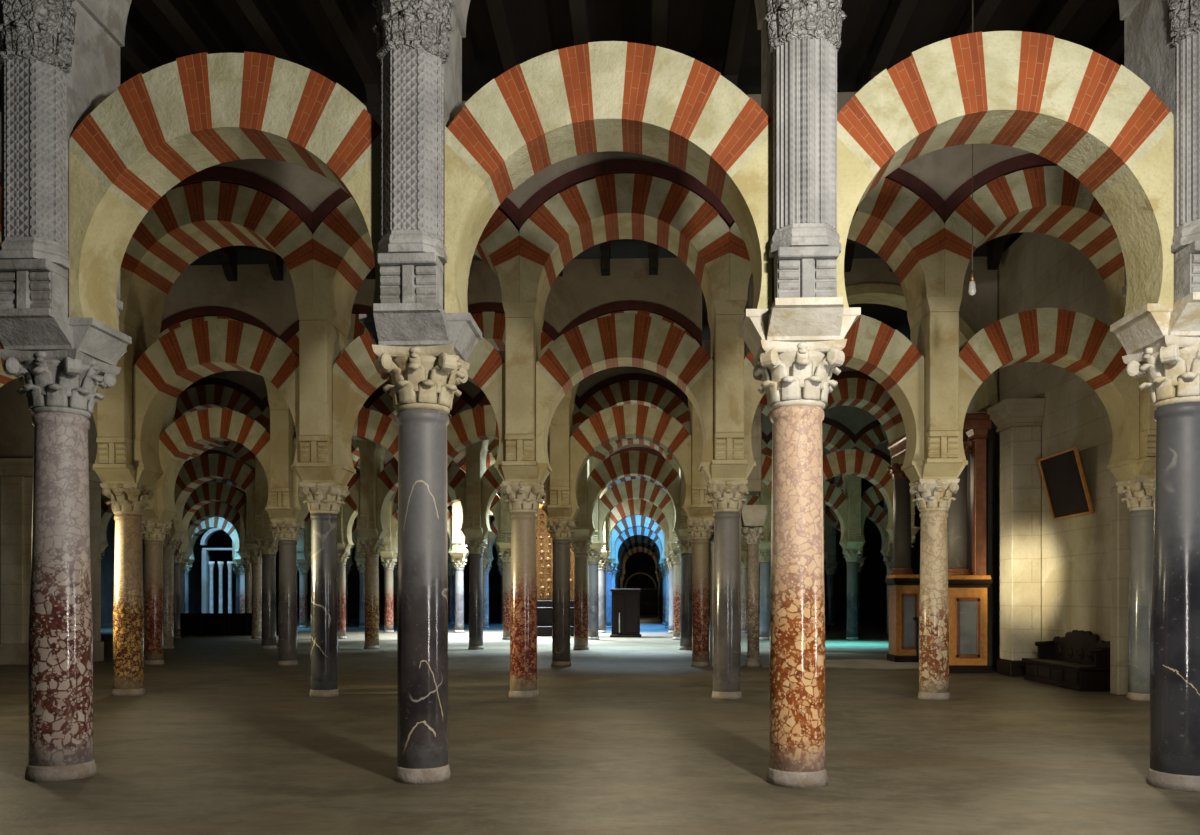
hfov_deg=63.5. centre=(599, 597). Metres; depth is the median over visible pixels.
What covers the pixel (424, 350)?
marble column
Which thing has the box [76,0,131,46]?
arch
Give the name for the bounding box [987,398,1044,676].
pilaster
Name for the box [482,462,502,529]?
arch
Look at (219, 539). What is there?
wall
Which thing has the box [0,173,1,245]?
arch
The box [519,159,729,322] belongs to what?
arch
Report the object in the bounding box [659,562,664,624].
marble column
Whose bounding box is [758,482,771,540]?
pier
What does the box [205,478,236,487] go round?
arch
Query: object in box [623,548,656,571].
arch
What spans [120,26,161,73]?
ceiling beam
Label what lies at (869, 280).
wall
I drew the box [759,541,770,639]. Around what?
marble column
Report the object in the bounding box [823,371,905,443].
arch
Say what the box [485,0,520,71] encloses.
ceiling beam
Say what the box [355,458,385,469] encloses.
arch
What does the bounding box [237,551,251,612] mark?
marble column
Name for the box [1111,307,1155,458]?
pier
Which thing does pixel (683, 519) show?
pier
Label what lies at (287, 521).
marble column
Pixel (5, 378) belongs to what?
arch
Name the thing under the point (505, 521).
pier
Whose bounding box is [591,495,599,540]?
pier
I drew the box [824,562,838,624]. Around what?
marble column
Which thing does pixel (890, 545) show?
pier
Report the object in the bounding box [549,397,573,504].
pier
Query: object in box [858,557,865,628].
marble column
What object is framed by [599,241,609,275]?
ceiling beam
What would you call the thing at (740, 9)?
ceiling beam
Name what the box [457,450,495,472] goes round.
arch
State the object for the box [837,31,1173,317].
arch
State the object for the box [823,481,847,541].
arch
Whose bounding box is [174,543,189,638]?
marble column
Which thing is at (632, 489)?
arch
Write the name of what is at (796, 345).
marble column
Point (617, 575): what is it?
marble column
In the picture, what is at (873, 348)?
arch
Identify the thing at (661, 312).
arch
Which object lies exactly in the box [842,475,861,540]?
pier
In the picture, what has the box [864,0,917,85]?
ceiling beam
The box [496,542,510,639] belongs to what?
marble column
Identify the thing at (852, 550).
marble column
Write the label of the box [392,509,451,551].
arch
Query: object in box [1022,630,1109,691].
bench
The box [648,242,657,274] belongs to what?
ceiling beam
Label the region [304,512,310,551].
arch
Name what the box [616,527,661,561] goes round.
arch
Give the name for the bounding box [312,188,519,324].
arch
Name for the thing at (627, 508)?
arch
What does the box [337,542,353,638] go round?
marble column
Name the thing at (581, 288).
wall
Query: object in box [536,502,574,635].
gilded retable
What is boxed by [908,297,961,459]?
pier
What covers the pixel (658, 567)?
marble column
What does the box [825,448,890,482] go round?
arch
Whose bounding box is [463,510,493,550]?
arch
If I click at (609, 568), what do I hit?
marble column
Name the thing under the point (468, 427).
arch
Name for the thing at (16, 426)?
wall
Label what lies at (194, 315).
arch
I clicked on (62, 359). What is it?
marble column
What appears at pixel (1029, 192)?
arch
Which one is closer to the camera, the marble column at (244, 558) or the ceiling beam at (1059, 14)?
the ceiling beam at (1059, 14)
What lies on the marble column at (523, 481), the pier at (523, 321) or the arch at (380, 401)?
the pier at (523, 321)
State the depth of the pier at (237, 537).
51.93 m
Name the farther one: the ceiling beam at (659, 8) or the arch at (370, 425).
the arch at (370, 425)
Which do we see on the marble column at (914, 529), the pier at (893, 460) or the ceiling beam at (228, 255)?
the pier at (893, 460)
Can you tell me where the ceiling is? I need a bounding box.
[0,0,1123,508]
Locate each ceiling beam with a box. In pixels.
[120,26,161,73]
[152,0,223,53]
[213,246,236,280]
[235,0,306,67]
[258,247,282,280]
[319,0,380,126]
[366,267,374,278]
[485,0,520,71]
[568,0,590,45]
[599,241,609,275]
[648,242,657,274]
[651,0,668,47]
[721,0,751,86]
[844,239,856,271]
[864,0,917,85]
[954,0,1001,36]
[987,233,1013,269]
[1033,0,1084,37]
[1094,19,1123,61]
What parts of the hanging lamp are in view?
bulb, cord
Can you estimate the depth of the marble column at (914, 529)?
29.34 m
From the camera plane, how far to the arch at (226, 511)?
44.92 m
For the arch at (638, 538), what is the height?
2.368 m
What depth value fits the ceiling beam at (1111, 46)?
13.82 m
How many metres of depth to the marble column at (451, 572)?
59.00 m
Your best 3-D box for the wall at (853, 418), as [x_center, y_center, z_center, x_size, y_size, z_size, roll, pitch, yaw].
[-3.539,-6.944,37.390,32.800,1.711,1.100,0,0,3]
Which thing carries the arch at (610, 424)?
on the marble column at (700, 522)
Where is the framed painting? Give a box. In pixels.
[1038,446,1093,520]
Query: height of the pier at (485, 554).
2.480 m
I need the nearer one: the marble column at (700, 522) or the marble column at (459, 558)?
the marble column at (700, 522)
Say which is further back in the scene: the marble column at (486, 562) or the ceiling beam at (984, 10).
the marble column at (486, 562)
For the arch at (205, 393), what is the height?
2.200 m
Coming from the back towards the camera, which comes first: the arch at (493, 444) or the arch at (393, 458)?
the arch at (393, 458)
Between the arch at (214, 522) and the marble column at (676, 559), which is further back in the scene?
the arch at (214, 522)
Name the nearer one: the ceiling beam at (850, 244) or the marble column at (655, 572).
the ceiling beam at (850, 244)
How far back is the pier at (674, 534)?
36.56 m
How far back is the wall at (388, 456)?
44.15 m
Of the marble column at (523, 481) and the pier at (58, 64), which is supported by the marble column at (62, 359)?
the pier at (58, 64)
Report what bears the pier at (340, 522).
on the marble column at (343, 548)
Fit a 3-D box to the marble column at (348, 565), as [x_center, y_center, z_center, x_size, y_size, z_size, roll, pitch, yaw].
[-15.668,-0.270,59.491,0.860,3.740,1.140,0,0,3]
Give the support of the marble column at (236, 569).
on the floor
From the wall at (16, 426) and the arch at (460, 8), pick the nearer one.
the arch at (460, 8)
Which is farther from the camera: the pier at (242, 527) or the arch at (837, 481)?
the arch at (837, 481)
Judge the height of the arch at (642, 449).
2.200 m
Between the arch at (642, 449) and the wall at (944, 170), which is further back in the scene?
the arch at (642, 449)
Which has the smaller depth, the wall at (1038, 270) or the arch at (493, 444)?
the wall at (1038, 270)
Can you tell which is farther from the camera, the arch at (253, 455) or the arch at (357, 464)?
the arch at (357, 464)
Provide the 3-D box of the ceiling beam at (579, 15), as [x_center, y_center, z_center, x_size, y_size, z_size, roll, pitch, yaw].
[-0.331,-7.750,12.104,0.220,0.700,6.016,0,0,3]
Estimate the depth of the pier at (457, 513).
44.16 m
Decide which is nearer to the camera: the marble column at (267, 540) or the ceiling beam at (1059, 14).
the ceiling beam at (1059, 14)
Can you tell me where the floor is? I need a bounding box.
[0,614,1199,834]
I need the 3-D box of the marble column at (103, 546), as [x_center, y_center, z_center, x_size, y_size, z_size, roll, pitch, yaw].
[-19.922,-0.270,38.135,0.860,3.740,1.140,0,0,3]
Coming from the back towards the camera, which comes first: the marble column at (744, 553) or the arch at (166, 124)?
the marble column at (744, 553)
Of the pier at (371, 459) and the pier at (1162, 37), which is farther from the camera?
the pier at (371, 459)
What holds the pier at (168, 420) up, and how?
on the marble column at (155, 522)
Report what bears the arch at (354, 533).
on the marble column at (303, 564)
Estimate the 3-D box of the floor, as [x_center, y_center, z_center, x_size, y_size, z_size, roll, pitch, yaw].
[-2.907,1.750,46.180,58.000,0.300,100.000,0,0,3]
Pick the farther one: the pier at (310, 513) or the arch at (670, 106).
the pier at (310, 513)
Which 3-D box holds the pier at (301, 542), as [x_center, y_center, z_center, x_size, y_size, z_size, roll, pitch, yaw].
[-15.994,-3.380,52.323,0.524,2.480,1.120,0,0,3]
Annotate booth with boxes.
[610,589,640,636]
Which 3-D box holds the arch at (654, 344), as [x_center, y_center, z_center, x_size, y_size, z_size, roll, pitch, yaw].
[0.399,-3.326,15.662,2.810,2.371,0.600,0,0,3]
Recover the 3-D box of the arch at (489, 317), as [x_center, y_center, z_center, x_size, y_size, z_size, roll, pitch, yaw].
[-2.552,-5.720,22.979,3.276,2.200,1.150,0,0,3]
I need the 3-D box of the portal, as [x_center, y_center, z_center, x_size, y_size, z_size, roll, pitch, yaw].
[-23.688,-1.500,61.388,3.100,6.200,0.500,0,0,3]
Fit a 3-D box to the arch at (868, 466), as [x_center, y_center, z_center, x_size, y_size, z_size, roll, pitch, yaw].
[7.604,-3.324,29.701,2.810,2.368,0.600,0,0,3]
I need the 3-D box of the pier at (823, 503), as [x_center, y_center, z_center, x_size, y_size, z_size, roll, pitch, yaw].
[9.893,-3.380,43.963,0.524,2.480,1.120,0,0,3]
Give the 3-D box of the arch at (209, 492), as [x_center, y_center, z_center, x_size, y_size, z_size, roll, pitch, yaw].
[-15.007,-3.324,37.911,2.810,2.368,0.600,0,0,3]
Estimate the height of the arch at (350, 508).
2.371 m
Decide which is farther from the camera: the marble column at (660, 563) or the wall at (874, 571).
the wall at (874, 571)
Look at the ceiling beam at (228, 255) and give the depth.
22.35 m
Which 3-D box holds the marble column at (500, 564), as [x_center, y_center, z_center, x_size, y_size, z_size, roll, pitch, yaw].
[-5.838,-0.270,59.044,0.860,3.740,1.140,0,0,3]
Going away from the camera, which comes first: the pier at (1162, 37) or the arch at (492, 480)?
the pier at (1162, 37)
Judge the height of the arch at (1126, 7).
2.190 m
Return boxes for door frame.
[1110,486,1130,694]
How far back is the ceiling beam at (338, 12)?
13.93 m
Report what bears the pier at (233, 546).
on the marble column at (236, 569)
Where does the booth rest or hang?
on the floor
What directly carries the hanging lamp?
hanging from the ceiling
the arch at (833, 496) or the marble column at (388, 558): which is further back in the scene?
the marble column at (388, 558)
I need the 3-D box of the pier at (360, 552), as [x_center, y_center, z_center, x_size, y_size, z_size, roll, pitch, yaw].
[-12.717,-3.380,52.174,0.524,2.480,1.120,0,0,3]
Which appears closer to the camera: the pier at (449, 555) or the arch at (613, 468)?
the arch at (613, 468)
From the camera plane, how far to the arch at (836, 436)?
36.28 m
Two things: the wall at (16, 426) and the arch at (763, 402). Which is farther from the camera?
the arch at (763, 402)
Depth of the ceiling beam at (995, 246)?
21.56 m
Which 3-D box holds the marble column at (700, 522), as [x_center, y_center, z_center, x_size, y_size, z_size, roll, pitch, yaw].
[2.363,-0.270,22.756,0.860,3.740,1.140,0,0,3]
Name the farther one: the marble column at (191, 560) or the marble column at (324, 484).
the marble column at (191, 560)
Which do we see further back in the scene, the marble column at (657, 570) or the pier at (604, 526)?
the marble column at (657, 570)
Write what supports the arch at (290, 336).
on the pier at (282, 426)
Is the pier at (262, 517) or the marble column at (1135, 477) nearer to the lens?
the marble column at (1135, 477)
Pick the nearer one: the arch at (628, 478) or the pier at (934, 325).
the pier at (934, 325)
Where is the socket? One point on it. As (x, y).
(972, 274)
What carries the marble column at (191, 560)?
on the floor
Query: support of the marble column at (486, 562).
on the floor
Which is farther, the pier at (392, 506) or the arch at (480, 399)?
the pier at (392, 506)
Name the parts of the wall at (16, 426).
wall panel, cornice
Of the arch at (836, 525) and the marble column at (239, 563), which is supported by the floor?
the marble column at (239, 563)
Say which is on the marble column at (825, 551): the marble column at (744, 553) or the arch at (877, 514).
the arch at (877, 514)
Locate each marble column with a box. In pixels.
[0,308,131,781]
[92,464,163,695]
[101,543,107,558]
[142,507,177,664]
[163,529,184,648]
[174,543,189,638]
[181,552,192,612]
[185,558,194,612]
[230,563,239,612]
[233,558,244,612]
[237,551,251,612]
[243,542,261,638]
[251,529,278,648]
[265,506,309,665]
[291,462,355,696]
[297,558,310,627]
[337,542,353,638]
[346,563,352,623]
[354,558,364,627]
[355,528,387,648]
[359,303,481,783]
[379,551,397,632]
[393,563,397,623]
[448,563,454,623]
[449,551,468,632]
[460,528,490,649]
[482,557,493,627]
[494,461,551,697]
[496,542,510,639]
[496,562,502,623]
[542,505,579,665]
[570,528,594,649]
[587,541,604,639]
[598,551,610,632]
[606,557,615,627]
[611,562,618,623]
[615,566,621,588]
[618,569,623,588]
[621,572,625,588]
[655,572,658,616]
[656,569,660,618]
[657,566,662,621]
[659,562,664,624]
[661,557,668,627]
[664,550,673,632]
[667,541,680,639]
[673,527,691,649]
[682,504,713,666]
[699,460,755,698]
[709,566,709,621]
[739,297,860,787]
[741,550,747,632]
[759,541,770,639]
[824,550,828,563]
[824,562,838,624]
[839,541,865,639]
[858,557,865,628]
[880,550,892,632]
[886,526,919,547]
[901,458,967,699]
[1107,457,1155,700]
[1110,292,1199,791]
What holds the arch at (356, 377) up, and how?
on the marble column at (523, 481)
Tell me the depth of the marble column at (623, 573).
80.06 m
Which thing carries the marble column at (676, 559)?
on the floor
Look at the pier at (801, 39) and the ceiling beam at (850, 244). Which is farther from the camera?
the ceiling beam at (850, 244)
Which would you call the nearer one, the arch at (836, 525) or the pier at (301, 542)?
the arch at (836, 525)
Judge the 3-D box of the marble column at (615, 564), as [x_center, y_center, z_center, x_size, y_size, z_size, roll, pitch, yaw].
[0.715,-0.270,58.747,0.860,3.740,1.140,0,0,3]
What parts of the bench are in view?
armrest, seat, backrest, armrest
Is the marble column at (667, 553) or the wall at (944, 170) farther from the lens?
the marble column at (667, 553)
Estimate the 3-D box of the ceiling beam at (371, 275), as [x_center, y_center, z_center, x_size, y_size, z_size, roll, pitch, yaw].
[-5.450,-7.750,19.519,0.220,0.700,6.016,0,0,3]
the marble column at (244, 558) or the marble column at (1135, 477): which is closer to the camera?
the marble column at (1135, 477)
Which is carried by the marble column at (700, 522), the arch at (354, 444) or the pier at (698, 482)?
the pier at (698, 482)
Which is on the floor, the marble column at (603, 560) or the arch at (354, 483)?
the marble column at (603, 560)
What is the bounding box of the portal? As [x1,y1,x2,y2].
[200,528,232,612]
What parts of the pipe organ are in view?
cornice, panel moulding, inset panel, panel moulding, inset panel, cornice, panel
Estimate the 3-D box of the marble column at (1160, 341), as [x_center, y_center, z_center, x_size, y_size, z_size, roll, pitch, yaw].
[4.989,-0.410,8.270,0.950,4.020,1.220,0,0,3]
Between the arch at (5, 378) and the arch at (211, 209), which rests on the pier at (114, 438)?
the arch at (211, 209)
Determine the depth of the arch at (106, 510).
38.01 m
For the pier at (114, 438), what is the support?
on the marble column at (128, 487)
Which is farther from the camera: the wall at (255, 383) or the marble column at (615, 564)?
the marble column at (615, 564)
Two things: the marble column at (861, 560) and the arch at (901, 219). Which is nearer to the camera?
the arch at (901, 219)
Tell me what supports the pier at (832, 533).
on the marble column at (830, 567)
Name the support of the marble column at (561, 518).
on the floor
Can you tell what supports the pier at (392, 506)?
on the marble column at (388, 558)
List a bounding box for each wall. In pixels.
[0,92,1031,211]
[0,377,103,664]
[101,501,299,622]
[161,258,701,335]
[203,340,857,399]
[209,433,890,463]
[307,516,886,613]
[448,403,876,434]
[746,257,997,411]
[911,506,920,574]
[966,232,1117,666]
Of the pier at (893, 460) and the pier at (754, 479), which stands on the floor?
the pier at (754, 479)
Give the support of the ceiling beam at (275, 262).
attached to the wall at (944, 170)
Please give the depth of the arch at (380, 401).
29.79 m
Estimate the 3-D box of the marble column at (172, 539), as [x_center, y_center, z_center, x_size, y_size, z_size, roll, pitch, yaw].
[-13.694,-0.270,30.669,0.860,3.740,1.140,0,0,3]
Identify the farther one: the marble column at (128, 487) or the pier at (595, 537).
the pier at (595, 537)
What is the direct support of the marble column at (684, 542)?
on the floor
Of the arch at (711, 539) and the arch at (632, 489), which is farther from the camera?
the arch at (711, 539)
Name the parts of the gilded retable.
carved panel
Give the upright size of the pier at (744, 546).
2.480 m
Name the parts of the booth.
door panel, cornice, door panel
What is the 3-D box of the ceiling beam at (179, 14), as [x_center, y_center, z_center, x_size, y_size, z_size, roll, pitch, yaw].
[-5.775,-7.750,12.351,0.220,0.700,6.016,0,0,3]
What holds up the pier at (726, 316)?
on the marble column at (726, 480)
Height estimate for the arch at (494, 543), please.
2.371 m
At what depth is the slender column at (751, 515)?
22.52 m
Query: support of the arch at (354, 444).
on the pier at (340, 522)
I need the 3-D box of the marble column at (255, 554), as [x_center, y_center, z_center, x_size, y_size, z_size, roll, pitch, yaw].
[-13.369,-0.270,37.837,0.860,3.740,1.140,0,0,3]
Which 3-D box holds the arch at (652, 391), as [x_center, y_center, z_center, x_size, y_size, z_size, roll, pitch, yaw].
[1.050,-5.720,29.999,3.276,2.200,1.150,0,0,3]
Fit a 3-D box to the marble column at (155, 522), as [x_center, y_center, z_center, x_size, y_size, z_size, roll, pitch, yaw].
[-10.743,-0.270,23.351,0.860,3.740,1.140,0,0,3]
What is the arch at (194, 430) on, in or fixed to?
on the marble column at (155, 522)
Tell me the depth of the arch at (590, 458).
36.70 m
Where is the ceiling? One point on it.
(696, 29)
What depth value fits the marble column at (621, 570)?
72.88 m
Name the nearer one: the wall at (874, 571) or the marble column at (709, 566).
the marble column at (709, 566)
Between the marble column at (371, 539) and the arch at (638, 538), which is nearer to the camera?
the marble column at (371, 539)
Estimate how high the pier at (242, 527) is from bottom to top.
2.480 m
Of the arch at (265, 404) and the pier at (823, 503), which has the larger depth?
the pier at (823, 503)
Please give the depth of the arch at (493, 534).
51.56 m
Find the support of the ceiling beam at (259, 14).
attached to the wall
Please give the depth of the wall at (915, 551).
85.54 m
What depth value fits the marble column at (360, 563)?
51.97 m
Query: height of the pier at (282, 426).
2.480 m
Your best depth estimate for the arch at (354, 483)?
30.09 m
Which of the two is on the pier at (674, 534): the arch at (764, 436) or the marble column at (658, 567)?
the arch at (764, 436)
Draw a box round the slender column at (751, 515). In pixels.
[741,505,767,666]
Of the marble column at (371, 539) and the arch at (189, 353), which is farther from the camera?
the marble column at (371, 539)
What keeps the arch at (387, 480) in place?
on the marble column at (371, 539)
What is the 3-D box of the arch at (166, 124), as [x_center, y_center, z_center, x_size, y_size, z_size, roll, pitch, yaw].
[-3.203,-3.559,8.642,2.770,2.279,0.600,0,0,3]
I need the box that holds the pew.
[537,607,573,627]
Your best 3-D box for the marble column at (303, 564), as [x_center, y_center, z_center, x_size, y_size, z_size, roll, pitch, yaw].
[-15.994,-0.270,52.323,0.860,3.740,1.140,0,0,3]
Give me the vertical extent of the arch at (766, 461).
2.371 m
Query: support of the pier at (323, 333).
on the marble column at (324, 484)
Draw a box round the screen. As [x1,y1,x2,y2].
[625,572,655,616]
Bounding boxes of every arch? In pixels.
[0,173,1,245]
[0,345,98,463]
[69,51,380,330]
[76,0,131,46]
[101,494,113,543]
[120,168,313,326]
[133,319,299,469]
[157,408,270,509]
[158,307,278,409]
[170,454,255,530]
[173,378,262,422]
[180,482,246,543]
[185,441,251,465]
[185,501,239,551]
[189,517,235,558]
[200,450,244,491]
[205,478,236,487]
[252,452,254,467]
[262,395,366,447]
[275,466,359,528]
[279,305,371,399]
[293,408,397,508]
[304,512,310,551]
[306,522,356,557]
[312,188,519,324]
[333,331,505,468]
[344,489,397,542]
[347,539,354,562]
[351,440,359,465]
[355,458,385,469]
[367,382,472,452]
[377,460,465,529]
[386,457,456,465]
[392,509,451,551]
[444,41,771,312]
[447,405,549,505]
[447,484,500,541]
[452,0,765,37]
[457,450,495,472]
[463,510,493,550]
[468,303,558,355]
[473,390,579,451]
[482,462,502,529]
[488,439,498,459]
[488,520,497,557]
[493,536,498,562]
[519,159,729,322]
[536,313,712,464]
[548,427,591,473]
[559,301,701,405]
[570,404,690,505]
[580,373,687,430]
[588,451,679,527]
[592,438,678,473]
[599,479,672,541]
[601,447,665,495]
[606,499,667,550]
[610,476,665,490]
[612,515,664,556]
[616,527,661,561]
[619,535,659,565]
[621,542,657,568]
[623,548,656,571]
[688,393,771,433]
[709,533,713,543]
[729,168,944,317]
[743,495,759,528]
[744,315,923,464]
[762,431,766,455]
[762,454,771,489]
[767,417,854,477]
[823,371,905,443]
[823,449,893,527]
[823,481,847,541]
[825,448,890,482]
[825,504,887,550]
[829,475,842,491]
[832,519,840,531]
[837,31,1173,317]
[855,420,887,452]
[861,485,917,540]
[944,153,1125,314]
[958,308,1138,464]
[1119,0,1140,19]
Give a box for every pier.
[0,0,122,324]
[96,308,160,464]
[146,408,174,506]
[232,540,235,562]
[235,531,240,557]
[240,516,246,550]
[255,456,272,528]
[268,400,295,506]
[296,306,349,463]
[297,528,305,557]
[310,513,311,544]
[337,490,349,541]
[356,516,364,557]
[359,448,384,528]
[372,0,461,309]
[381,501,396,550]
[448,533,452,562]
[452,501,462,550]
[465,447,486,527]
[483,516,489,556]
[500,488,510,541]
[503,303,542,460]
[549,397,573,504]
[575,459,588,527]
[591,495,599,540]
[600,496,605,550]
[608,532,611,556]
[673,505,676,540]
[679,468,687,526]
[688,401,710,503]
[708,300,746,459]
[710,407,761,666]
[741,523,751,549]
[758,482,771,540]
[761,0,846,303]
[823,503,825,549]
[828,527,835,561]
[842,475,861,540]
[883,500,892,549]
[889,449,914,525]
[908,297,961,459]
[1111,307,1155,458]
[1122,0,1199,301]
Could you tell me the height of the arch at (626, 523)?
2.369 m
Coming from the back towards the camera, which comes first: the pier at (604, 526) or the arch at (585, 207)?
the pier at (604, 526)
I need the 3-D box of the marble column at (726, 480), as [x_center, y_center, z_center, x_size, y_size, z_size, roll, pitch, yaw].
[2.038,-0.270,15.588,0.860,3.740,1.140,0,0,3]
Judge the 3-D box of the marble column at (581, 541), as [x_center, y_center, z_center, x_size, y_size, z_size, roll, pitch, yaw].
[-0.588,-0.270,30.073,0.860,3.740,1.140,0,0,3]
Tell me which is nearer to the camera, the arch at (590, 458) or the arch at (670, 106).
the arch at (670, 106)
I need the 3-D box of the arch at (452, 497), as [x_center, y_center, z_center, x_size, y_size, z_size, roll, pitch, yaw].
[-5.177,-3.324,37.465,2.810,2.368,0.600,0,0,3]
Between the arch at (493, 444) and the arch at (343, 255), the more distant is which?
the arch at (493, 444)
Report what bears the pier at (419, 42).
on the marble column at (424, 350)
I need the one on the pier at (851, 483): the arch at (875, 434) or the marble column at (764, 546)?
the arch at (875, 434)
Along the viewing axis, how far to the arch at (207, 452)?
44.64 m
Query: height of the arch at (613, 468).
2.369 m
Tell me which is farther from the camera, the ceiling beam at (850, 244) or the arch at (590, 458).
the arch at (590, 458)
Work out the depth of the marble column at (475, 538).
30.03 m
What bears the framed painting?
attached to the wall at (1038, 270)
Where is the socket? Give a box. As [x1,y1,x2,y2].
[969,271,974,281]
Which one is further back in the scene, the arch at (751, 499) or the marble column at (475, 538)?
the arch at (751, 499)
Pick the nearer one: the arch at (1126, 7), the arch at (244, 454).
the arch at (1126, 7)
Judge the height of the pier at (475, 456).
2.480 m
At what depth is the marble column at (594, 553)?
37.05 m
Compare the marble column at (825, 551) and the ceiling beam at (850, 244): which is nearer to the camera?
the ceiling beam at (850, 244)
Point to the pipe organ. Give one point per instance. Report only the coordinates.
(969, 581)
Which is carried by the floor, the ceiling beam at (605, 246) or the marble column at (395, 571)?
the marble column at (395, 571)
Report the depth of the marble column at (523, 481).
15.54 m
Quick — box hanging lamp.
[968,0,975,294]
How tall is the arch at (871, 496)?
2.371 m
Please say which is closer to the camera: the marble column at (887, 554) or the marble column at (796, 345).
the marble column at (796, 345)
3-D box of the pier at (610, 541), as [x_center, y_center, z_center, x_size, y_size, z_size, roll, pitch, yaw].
[0.389,-3.380,51.578,0.524,2.480,1.120,0,0,3]
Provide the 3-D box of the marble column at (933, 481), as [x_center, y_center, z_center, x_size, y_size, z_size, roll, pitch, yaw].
[5.314,-0.270,15.439,0.860,3.740,1.140,0,0,3]
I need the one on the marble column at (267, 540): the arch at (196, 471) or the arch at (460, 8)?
the arch at (196, 471)
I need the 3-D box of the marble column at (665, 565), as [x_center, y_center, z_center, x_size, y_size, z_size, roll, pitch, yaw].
[3.666,-0.270,51.429,0.860,3.740,1.140,0,0,3]
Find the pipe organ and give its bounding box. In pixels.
[885,413,991,672]
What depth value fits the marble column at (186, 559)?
45.21 m
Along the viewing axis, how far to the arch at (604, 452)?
36.68 m
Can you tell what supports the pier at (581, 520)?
on the marble column at (581, 541)
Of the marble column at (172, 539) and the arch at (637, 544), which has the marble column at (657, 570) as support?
the arch at (637, 544)
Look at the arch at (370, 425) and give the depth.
22.81 m
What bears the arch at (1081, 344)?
on the marble column at (1135, 477)

